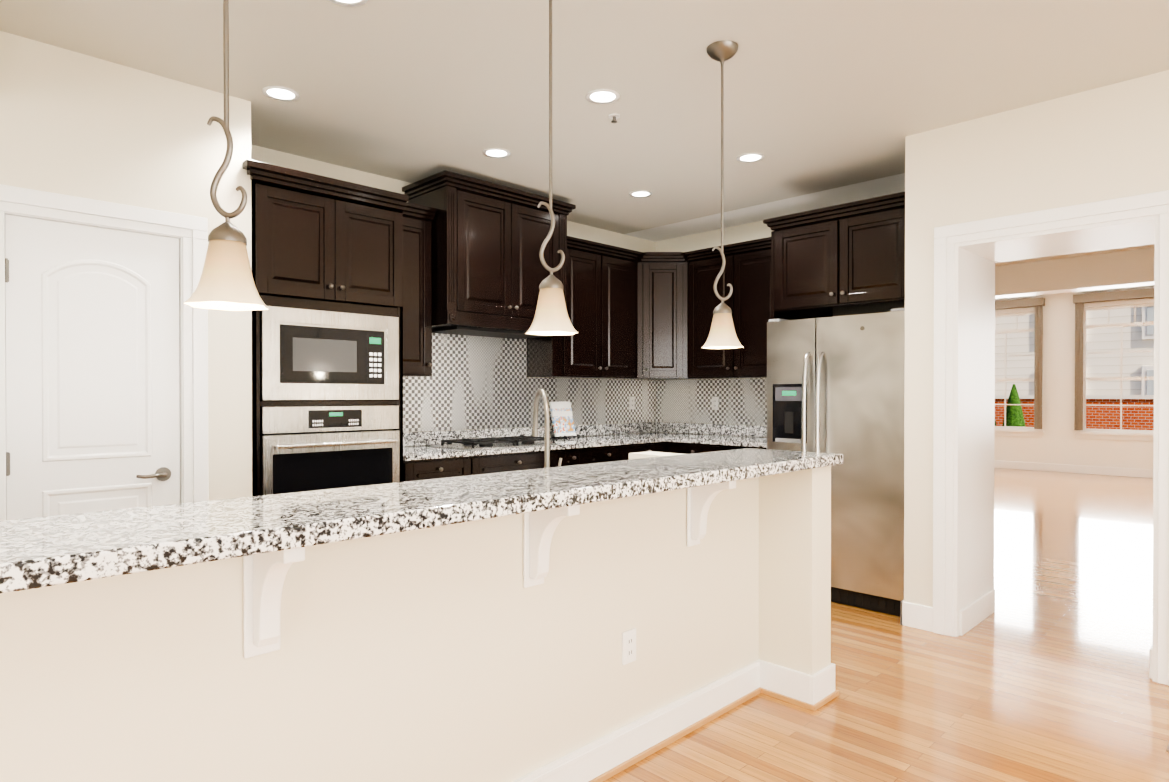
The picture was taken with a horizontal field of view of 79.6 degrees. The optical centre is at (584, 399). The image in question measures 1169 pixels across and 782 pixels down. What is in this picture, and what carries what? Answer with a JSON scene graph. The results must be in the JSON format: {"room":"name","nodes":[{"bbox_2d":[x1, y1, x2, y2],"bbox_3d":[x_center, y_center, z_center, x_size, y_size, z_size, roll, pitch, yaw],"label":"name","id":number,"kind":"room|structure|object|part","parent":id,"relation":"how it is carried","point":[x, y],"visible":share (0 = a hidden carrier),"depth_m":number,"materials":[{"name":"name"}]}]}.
{"room":"kitchen","nodes":[
{"label":"kitchen","id":0,"kind":"room"},
{"bbox_2d":[0,31,251,500],"bbox_3d":[-3.597,-0.090,2.065,4.760,2.750,0.740,0,1,-45],"label":"wall","id":1,"kind":"structure","parent":0,"point":[73,123],"depth_m":3.15,"materials":[{"name":"beige paint"}]},
{"bbox_2d":[5,214,179,519],"bbox_3d":[-2.100,0.260,3.043,0.630,2.014,0.099,0,1,-45],"label":"door leaf","id":2,"kind":"structure","parent":1,"relation":"in","point":[92,369],"depth_m":3.02,"materials":[{"name":"painted wood"},{"name":"nickel"}]},
{"bbox_2d":[0,184,208,520],"bbox_3d":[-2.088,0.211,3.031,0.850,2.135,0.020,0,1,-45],"label":"door frame","id":3,"kind":"structure","parent":1,"relation":"attached to","point":[191,231],"depth_m":3.26,"materials":[{"name":"white wood"}]},
{"bbox_2d":[0,477,758,781],"bbox_3d":[-1.470,0.793,0.950,6.195,0.998,0.120,0,1,-45],"label":"wall","id":4,"kind":"structure","parent":0,"point":[458,652],"depth_m":1.83,"materials":[{"name":"beige paint"}]},
{"bbox_2d":[243,547,304,657],"bbox_3d":[-0.668,0.435,1.528,0.080,0.285,0.185,0,1,-45],"label":"bracket","id":5,"kind":"object","parent":4,"relation":"attached to","point":[264,575],"visible":0.65,"depth_m":1.55,"materials":[{"name":"white wood"}]},
{"bbox_2d":[0,448,842,593],"bbox_3d":[-1.317,0.269,0.940,6.398,0.045,0.475,0,1,-45],"label":"countertop","id":6,"kind":"structure","parent":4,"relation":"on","point":[40,552],"depth_m":1.53,"materials":[{"name":"white stone"}]},
{"bbox_2d":[523,505,579,587],"bbox_3d":[-0.094,0.431,2.099,0.080,0.285,0.185,0,1,-45],"label":"bracket","id":7,"kind":"object","parent":4,"relation":"attached to","point":[539,527],"visible":0.65,"depth_m":2.12,"materials":[{"name":"white wood"}]},
{"bbox_2d":[622,628,635,664],"bbox_3d":[0.159,0.872,2.479,0.070,0.114,0.010,0,1,-45],"label":"outlet","id":8,"kind":"object","parent":4,"relation":"attached to","point":[628,646],"visible":1,"depth_m":2.47,"materials":[{"name":"white plastic"}]},
{"bbox_2d":[512,659,771,781],"bbox_3d":[-1.418,1.225,0.900,6.195,0.135,0.027,0,1,-45],"label":"baseboard","id":9,"kind":"structure","parent":4,"relation":"attached to","point":[608,756],"depth_m":2.57,"materials":[{"name":"white wood"}]},
{"bbox_2d":[687,481,735,546],"bbox_3d":[0.487,0.427,2.677,0.080,0.285,0.185,0,1,-45],"label":"bracket","id":10,"kind":"object","parent":4,"relation":"attached to","point":[700,499],"visible":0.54,"depth_m":2.70,"materials":[{"name":"white wood"}]},
{"bbox_2d":[772,663,838,701],"bbox_3d":[0.726,1.209,3.397,0.027,0.135,1.042,0,1,-45],"label":"baseboard","id":11,"kind":"structure","parent":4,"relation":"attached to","point":[821,684],"depth_m":2.97,"materials":[{"name":"white wood"}]},
{"bbox_2d":[251,145,654,446],"bbox_3d":[-0.708,-0.111,5.378,4.010,2.750,0.120,0,1,-45],"label":"wall","id":12,"kind":"structure","parent":0,"point":[325,169],"depth_m":4.61,"materials":[{"name":"beige paint"}]},
{"bbox_2d":[403,202,436,376],"bbox_3d":[-1.235,-0.691,4.503,0.442,1.080,0.371,0,1,-45],"label":"upper cabinet","id":13,"kind":"object","parent":12,"relation":"attached to","point":[417,289],"visible":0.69,"depth_m":4.47,"materials":[{"name":"brown wood"}]},
{"bbox_2d":[402,170,575,338],"bbox_3d":[-0.651,-0.951,4.979,1.142,0.975,0.518,0,1,-45],"label":"upper cabinet","id":14,"kind":"object","parent":12,"relation":"attached to","point":[490,273],"visible":0.81,"depth_m":4.70,"materials":[{"name":"brown wood"}]},
{"bbox_2d":[403,333,654,431],"bbox_3d":[-0.406,-0.135,5.586,3.047,0.701,0.009,0,1,-45],"label":"tile backsplash","id":15,"kind":"structure","parent":12,"relation":"attached to","point":[476,382],"depth_m":5.31,"materials":[{"name":"white tile"}]},
{"bbox_2d":[629,397,634,408],"bbox_3d":[0.434,0.032,6.408,0.070,0.114,0.010,0,1,-45],"label":"electrical outlet","id":16,"kind":"object","parent":15,"relation":"attached to","point":[631,402],"visible":1,"depth_m":6.40,"materials":[{"name":"white plastic"}]},
{"bbox_2d":[403,422,655,446],"bbox_3d":[-0.400,0.265,5.580,3.044,0.096,0.024,0,1,-45],"label":"backsplash","id":17,"kind":"structure","parent":12,"relation":"attached to","point":[422,438],"depth_m":5.40,"materials":[{"name":"white stone"}]},
{"bbox_2d":[527,236,642,378],"bbox_3d":[0.019,-0.714,5.751,0.983,1.070,0.371,0,1,-45],"label":"upper cabinet","id":18,"kind":"object","parent":12,"relation":"attached to","point":[602,299],"visible":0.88,"depth_m":5.63,"materials":[{"name":"brown wood"}]},
{"bbox_2d":[629,252,688,379],"bbox_3d":[0.670,-0.717,6.230,0.609,1.070,0.611,0,1,-45],"label":"upper cabinet","id":19,"kind":"object","parent":12,"relation":"attached to","point":[662,315],"visible":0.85,"depth_m":6.00,"materials":[{"name":"brown wood"}]},
{"bbox_3d":[0.670,-0.680,5.987,0.341,0.976,0.054,0,0,0],"label":"door","id":20,"kind":"part","parent":19,"relation":"part of","materials":[{"name":"brown wood"}]},
{"bbox_2d":[0,0,1168,265],"bbox_3d":[1.029,-1.510,2.893,12.500,0.080,11.000,0,1,-45],"label":"ceiling","id":21,"kind":"structure","parent":0,"point":[824,94],"depth_m":3.21,"materials":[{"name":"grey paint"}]},
{"bbox_2d":[184,0,268,310],"bbox_3d":[-0.799,-0.835,1.570,0.178,1.252,0.161,0,1,-45],"label":"pendant light","id":22,"kind":"object","parent":21,"relation":"hanging from","point":[226,281],"visible":1,"depth_m":1.55,"materials":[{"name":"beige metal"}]},
{"bbox_2d":[262,86,299,101],"bbox_3d":[-1.459,-1.470,3.376,0.168,0.005,0.168,0,1,-45],"label":"recessed light","id":23,"kind":"object","parent":21,"relation":"in","point":[279,93],"visible":1,"depth_m":3.37,"materials":[{"name":"white"}]},
{"bbox_2d":[328,0,367,6],"bbox_3d":[-0.866,-1.465,2.531,0.168,0.005,0.168,0,1,-45],"label":"recessed light","id":24,"kind":"object","parent":21,"relation":"in","point":[351,3],"visible":1,"depth_m":2.59,"materials":[{"name":"white glass"}]},
{"bbox_2d":[482,148,510,157],"bbox_3d":[-0.527,-1.475,4.202,0.168,0.005,0.168,0,1,-45],"label":"recessed light","id":25,"kind":"object","parent":21,"relation":"in","point":[496,152],"visible":1,"depth_m":4.20,"materials":[{"name":"white"}]},
{"bbox_2d":[525,0,577,335],"bbox_3d":[-0.107,-0.840,2.259,0.178,1.252,0.161,0,1,-45],"label":"pendant light","id":26,"kind":"object","parent":21,"relation":"hanging from","point":[551,317],"visible":1,"depth_m":2.24,"materials":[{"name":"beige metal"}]},
{"bbox_2d":[586,89,619,103],"bbox_3d":[0.089,-1.470,3.408,0.168,0.005,0.168,0,1,-45],"label":"recessed light","id":27,"kind":"object","parent":21,"relation":"in","point":[602,96],"visible":1,"depth_m":3.41,"materials":[{"name":"white"}]},
{"bbox_2d":[608,114,619,122],"bbox_3d":[0.154,-1.458,3.648,0.060,0.033,0.060,0,1,-45],"label":"sprinkler","id":28,"kind":"object","parent":21,"relation":"attached to","point":[614,117],"visible":1,"depth_m":3.64,"materials":[{"name":"white metal"}]},
{"bbox_2d":[629,190,651,197],"bbox_3d":[0.405,-1.481,5.057,0.168,0.005,0.168,0,1,-45],"label":"recessed light","id":29,"kind":"object","parent":21,"relation":"in","point":[640,193],"visible":0.96,"depth_m":5.05,"materials":[{"name":"white glass"}]},
{"bbox_2d":[701,40,742,348],"bbox_3d":[0.579,-0.844,2.941,0.178,1.252,0.161,0,1,-45],"label":"pendant light","id":30,"kind":"object","parent":21,"relation":"hanging from","point":[722,334],"visible":1,"depth_m":2.92,"materials":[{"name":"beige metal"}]},
{"bbox_2d":[736,153,763,162],"bbox_3d":[1.013,-1.476,4.285,0.168,0.005,0.168,0,1,-45],"label":"recessed light","id":31,"kind":"object","parent":21,"relation":"in","point":[749,157],"visible":1,"depth_m":4.28,"materials":[{"name":"white glass"}]},
{"bbox_2d":[655,221,771,436],"bbox_3d":[1.701,-0.113,5.715,0.120,2.750,2.800,0,1,-45],"label":"wall","id":32,"kind":"structure","parent":0,"point":[738,233],"depth_m":6.17,"materials":[{"name":"beige paint"}]},
{"bbox_2d":[655,378,766,424],"bbox_3d":[1.289,0.018,6.036,0.011,0.390,1.710,0,1,-45],"label":"tile backsplash","id":33,"kind":"structure","parent":32,"relation":"attached to","point":[741,401],"depth_m":6.20,"materials":[{"name":"white tile"}]},
{"bbox_2d":[712,397,718,409],"bbox_3d":[1.146,0.034,6.166,0.010,0.114,0.070,0,1,-45],"label":"electrical outlet","id":34,"kind":"object","parent":33,"relation":"attached to","point":[715,403],"visible":1,"depth_m":6.16,"materials":[{"name":"white plastic"}]},
{"bbox_2d":[656,422,766,436],"bbox_3d":[1.283,0.263,6.031,0.022,0.096,1.710,0,1,-45],"label":"backsplash","id":35,"kind":"structure","parent":32,"relation":"attached to","point":[667,427],"depth_m":6.17,"materials":[{"name":"white stone"}]},
{"bbox_2d":[684,237,770,378],"bbox_3d":[1.361,-0.713,5.705,0.371,1.070,1.101,0,1,-45],"label":"upper cabinet","id":36,"kind":"object","parent":32,"relation":"attached to","point":[746,274],"visible":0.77,"depth_m":5.66,"materials":[{"name":"brown wood"}]},
{"bbox_2d":[763,192,904,317],"bbox_3d":[1.893,-0.910,4.761,0.946,0.625,0.979,0,1,-45],"label":"upper cabinet","id":37,"kind":"object","parent":32,"relation":"attached to","point":[845,259],"visible":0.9,"depth_m":4.45,"materials":[{"name":"brown wood"}]},
{"bbox_2d":[603,468,1168,781],"bbox_3d":[2.872,1.298,4.745,17.700,0.060,11.000,0,1,-45],"label":"floor","id":38,"kind":"structure","parent":0,"point":[1040,673],"depth_m":3.13,"materials":[{"name":"brown wood"}]},
{"bbox_2d":[242,159,408,495],"bbox_3d":[-1.560,0.053,3.956,0.882,2.440,0.691,0,1,-45],"label":"tall cabinet","id":39,"kind":"object","parent":38,"relation":"on","point":[321,243],"visible":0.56,"depth_m":3.71,"materials":[{"name":"brown wood"}]},
{"bbox_2d":[260,306,398,399],"bbox_3d":[-1.508,-0.235,3.934,0.756,0.472,0.497,0,1,-45],"label":"built-in microwave","id":40,"kind":"object","parent":39,"relation":"in","point":[307,354],"visible":0.98,"depth_m":3.73,"materials":[{"name":"silver metal"}]},
{"bbox_2d":[260,405,398,495],"bbox_3d":[-1.511,0.307,3.940,0.756,0.545,0.629,0,1,-45],"label":"built-in oven","id":41,"kind":"object","parent":39,"relation":"in","point":[308,448],"visible":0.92,"depth_m":3.72,"materials":[{"name":"silver metal"}]},
{"bbox_2d":[403,457,462,481],"bbox_3d":[-1.077,0.813,4.490,0.542,0.912,0.621,0,1,-45],"label":"base cabinet","id":42,"kind":"object","parent":38,"relation":"on","point":[414,470],"depth_m":4.22,"materials":[{"name":"brown wood"}]},
{"bbox_2d":[463,450,550,475],"bbox_3d":[-0.662,0.810,4.903,0.872,0.912,0.621,0,1,-45],"label":"base cabinet","id":43,"kind":"object","parent":38,"relation":"on","point":[483,464],"depth_m":4.60,"materials":[{"name":"brown wood"}]},
{"bbox_2d":[403,432,699,460],"bbox_3d":[-0.182,0.333,5.362,3.044,0.032,0.640,0,1,-45],"label":"countertop","id":44,"kind":"structure","parent":43,"relation":"on","point":[413,453],"depth_m":4.96,"materials":[{"name":"white stone"}]},
{"bbox_2d":[428,436,560,449],"bbox_3d":[-0.621,0.295,4.896,0.770,0.045,0.510,0,1,-45],"label":"gas cooktop","id":45,"kind":"object","parent":44,"relation":"in","point":[493,443],"visible":1,"depth_m":4.76,"materials":[{"name":"metal"}]},
{"bbox_2d":[549,401,577,438],"bbox_3d":[-0.159,0.164,5.672,0.215,0.295,0.166,0,1,-45],"label":"cookbook","id":46,"kind":"object","parent":44,"relation":"on","point":[563,426],"visible":0.98,"depth_m":5.67,"materials":[{"name":"white paper"}]},
{"bbox_2d":[551,448,578,466],"bbox_3d":[-0.304,0.808,5.259,0.382,0.912,0.621,0,1,-45],"label":"base cabinet","id":47,"kind":"object","parent":38,"relation":"on","point":[569,456],"depth_m":5.00,"materials":[{"name":"brown wood"}]},
{"bbox_2d":[579,445,622,463],"bbox_3d":[-0.046,0.806,5.517,0.592,0.912,0.621,0,1,-45],"label":"base cabinet","id":48,"kind":"object","parent":38,"relation":"on","point":[588,455],"depth_m":5.25,"materials":[{"name":"brown wood"}]},
{"bbox_2d":[623,442,665,459],"bbox_3d":[0.268,0.804,5.828,0.536,0.912,0.621,0,1,-45],"label":"base cabinet","id":49,"kind":"object","parent":38,"relation":"on","point":[657,446],"depth_m":5.59,"materials":[{"name":"brown wood"}]},
{"bbox_2d":[664,442,711,453],"bbox_3d":[1.114,0.805,5.782,0.621,0.912,0.606,0,1,-45],"label":"base cabinet","id":50,"kind":"object","parent":38,"relation":"on","point":[681,448],"depth_m":5.64,"materials":[{"name":"brown wood"}]},
{"bbox_2d":[629,451,830,674],"bbox_3d":[0.647,0.778,3.335,0.170,0.998,1.015,0,1,-45],"label":"column","id":51,"kind":"structure","parent":38,"relation":"on","point":[794,570],"depth_m":2.99,"materials":[{"name":"beige paint"}]},
{"bbox_2d":[712,444,766,451],"bbox_3d":[1.459,0.807,5.435,0.621,0.912,0.616,0,1,-45],"label":"base cabinet","id":52,"kind":"object","parent":38,"relation":"on","point":[714,447],"depth_m":5.37,"materials":[{"name":"brown wood"}]},
{"bbox_2d":[667,434,766,447],"bbox_3d":[1.288,0.331,5.591,0.636,0.032,1.080,0,1,-45],"label":"countertop","id":53,"kind":"structure","parent":52,"relation":"on","point":[702,438],"depth_m":5.55,"materials":[{"name":"white stone"}]},
{"bbox_2d":[771,231,809,319],"bbox_3d":[1.595,0.057,5.112,0.878,2.417,0.020,0,1,-45],"label":"panel","id":54,"kind":"object","parent":38,"relation":"on","point":[775,315],"visible":0.15,"depth_m":4.80,"materials":[{"name":"brown wood"}]},
{"bbox_2d":[767,308,904,615],"bbox_3d":[1.808,0.364,4.639,0.931,1.798,0.904,0,1,-45],"label":"fridge","id":55,"kind":"object","parent":38,"relation":"on","point":[835,384],"visible":0.54,"depth_m":4.27,"materials":[{"name":"grey metal"}]},
{"bbox_3d":[-1.746,0.834,1.228,6.187,0.913,0.654,0,1,-45],"label":"base cabinet","id":56,"kind":"object","parent":38,"relation":"on","visible":0},
{"bbox_3d":[-1.742,0.359,1.222,6.189,0.032,0.648,0,1,-45],"label":"countertop","id":57,"kind":"structure","parent":56,"relation":"on","visible":0},
{"bbox_2d":[532,389,561,467],"bbox_3d":[-0.163,0.146,2.605,0.115,0.373,0.194,0,1,-45],"label":"gooseneck faucet","id":58,"kind":"object","parent":57,"relation":"on","point":[540,392],"visible":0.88,"depth_m":2.54,"materials":[{"name":"silver metal"}]},
{"bbox_2d":[904,70,1168,606],"bbox_3d":[4.047,-0.091,2.166,0.660,2.750,5.700,0,1,-45],"label":"wall","id":59,"kind":"structure","parent":0,"point":[1109,142],"depth_m":3.62,"materials":[{"name":"beige paint"}]},
{"bbox_2d":[959,589,994,635],"bbox_3d":[2.238,1.205,3.992,0.600,0.135,0.015,0,1,-45],"label":"baseboard","id":60,"kind":"structure","parent":59,"relation":"attached to","point":[971,615],"depth_m":3.95,"materials":[{"name":"white wood"}]},
{"bbox_2d":[933,190,1168,685],"bbox_3d":[2.280,0.171,3.461,0.020,2.210,1.055,0,1,-45],"label":"door frame","id":61,"kind":"structure","parent":59,"relation":"attached to","point":[947,238],"depth_m":3.65,"materials":[{"name":"white wood"}]},
{"bbox_2d":[953,214,1159,681],"bbox_3d":[2.521,0.219,3.701,0.662,2.111,0.857,0,1,-45],"label":"trim","id":62,"kind":"structure","parent":59,"relation":"attached to","point":[974,363],"depth_m":3.85,"materials":[{"name":"white"}]},
{"bbox_2d":[1149,644,1152,678],"bbox_3d":[2.805,1.209,3.422,0.600,0.135,0.015,0,1,-45],"label":"baseboard","id":63,"kind":"structure","parent":59,"relation":"attached to","point":[1151,649],"depth_m":3.21,"materials":[{"name":"white wood"}]},
{"bbox_2d":[994,285,1153,469],"bbox_3d":[9.068,-0.296,10.900,0.180,3.050,11.000,0,1,-45],"label":"wall","id":64,"kind":"structure","parent":0,"point":[1058,442],"depth_m":11.81,"materials":[{"name":"white paint"}]},
{"bbox_2d":[994,307,1043,436],"bbox_3d":[7.442,-0.476,12.433,0.140,2.230,1.210,0,1,-45],"label":"window","id":65,"kind":"structure","parent":64,"relation":"in","point":[1004,430],"depth_m":12.32,"materials":[{"name":"white wood"}]},
{"bbox_2d":[995,297,1044,428],"bbox_3d":[7.360,-0.616,12.351,0.130,2.230,1.230,0,1,-45],"label":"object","id":66,"kind":"object","parent":65,"relation":"attached to","point":[1038,304],"visible":0.96,"depth_m":11.96,"materials":[{"name":"brown"}]},
{"bbox_2d":[994,460,1152,477],"bbox_3d":[8.998,1.161,10.840,0.015,0.135,11.000,0,1,-45],"label":"baseboard","id":67,"kind":"structure","parent":64,"relation":"attached to","point":[1117,471],"depth_m":11.65,"materials":[{"name":"white wood"}]},
{"bbox_2d":[1074,298,1153,440],"bbox_3d":[8.606,-0.469,11.264,0.140,2.230,1.210,0,1,-45],"label":"window","id":68,"kind":"structure","parent":64,"relation":"in","point":[1136,435],"depth_m":11.32,"materials":[{"name":"white wood"}]},
{"bbox_2d":[1073,288,1153,429],"bbox_3d":[8.524,-0.608,11.182,0.130,2.230,1.230,0,1,-45],"label":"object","id":69,"kind":"object","parent":68,"relation":"attached to","point":[1079,300],"visible":0.98,"depth_m":11.51,"materials":[{"name":"brown"}]},
{"label":"outside","id":70,"kind":"structure","parent":0,"visible":0},
{"bbox_3d":[16.880,2.611,21.512,25.800,0.100,27.000,0,1,-45],"label":"ground","id":71,"kind":"structure","parent":70,"visible":0},
{"bbox_2d":[1002,384,1025,426],"bbox_3d":[8.716,1.147,14.254,0.840,2.920,0.819,0,1,-45],"label":"shrub","id":72,"kind":"object","parent":71,"relation":"on","point":[1014,415],"visible":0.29,"depth_m":14.14,"materials":[{"name":"green plant"}]},
{"bbox_2d":[995,395,1153,429],"bbox_3d":[9.809,1.256,14.468,0.310,2.700,27.000,0,1,-45],"label":"fence","id":73,"kind":"object","parent":71,"relation":"on","point":[1133,417],"depth_m":13.77,"materials":[{"name":"red brick"}]},
{"bbox_2d":[995,306,1153,394],"bbox_3d":[15.451,-2.639,21.468,0.440,10.400,37.000,0,1,-45],"label":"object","id":74,"kind":"object","parent":71,"relation":"on","point":[1137,338],"depth_m":21.18,"materials":[{"name":"white"}]},
{"bbox_3d":[7.303,-1.850,9.133,5.200,0.080,11.000,0,1,-45],"label":"ceiling","id":75,"kind":"structure","parent":0,"visible":0},
{"bbox_2d":[995,248,1154,298],"bbox_3d":[5.460,-1.484,7.302,0.300,0.630,10.800,0,1,-45],"label":"header beam","id":76,"kind":"structure","parent":75,"relation":"attached to","point":[1132,268],"depth_m":7.39,"materials":[{"name":"white"}]}
]}

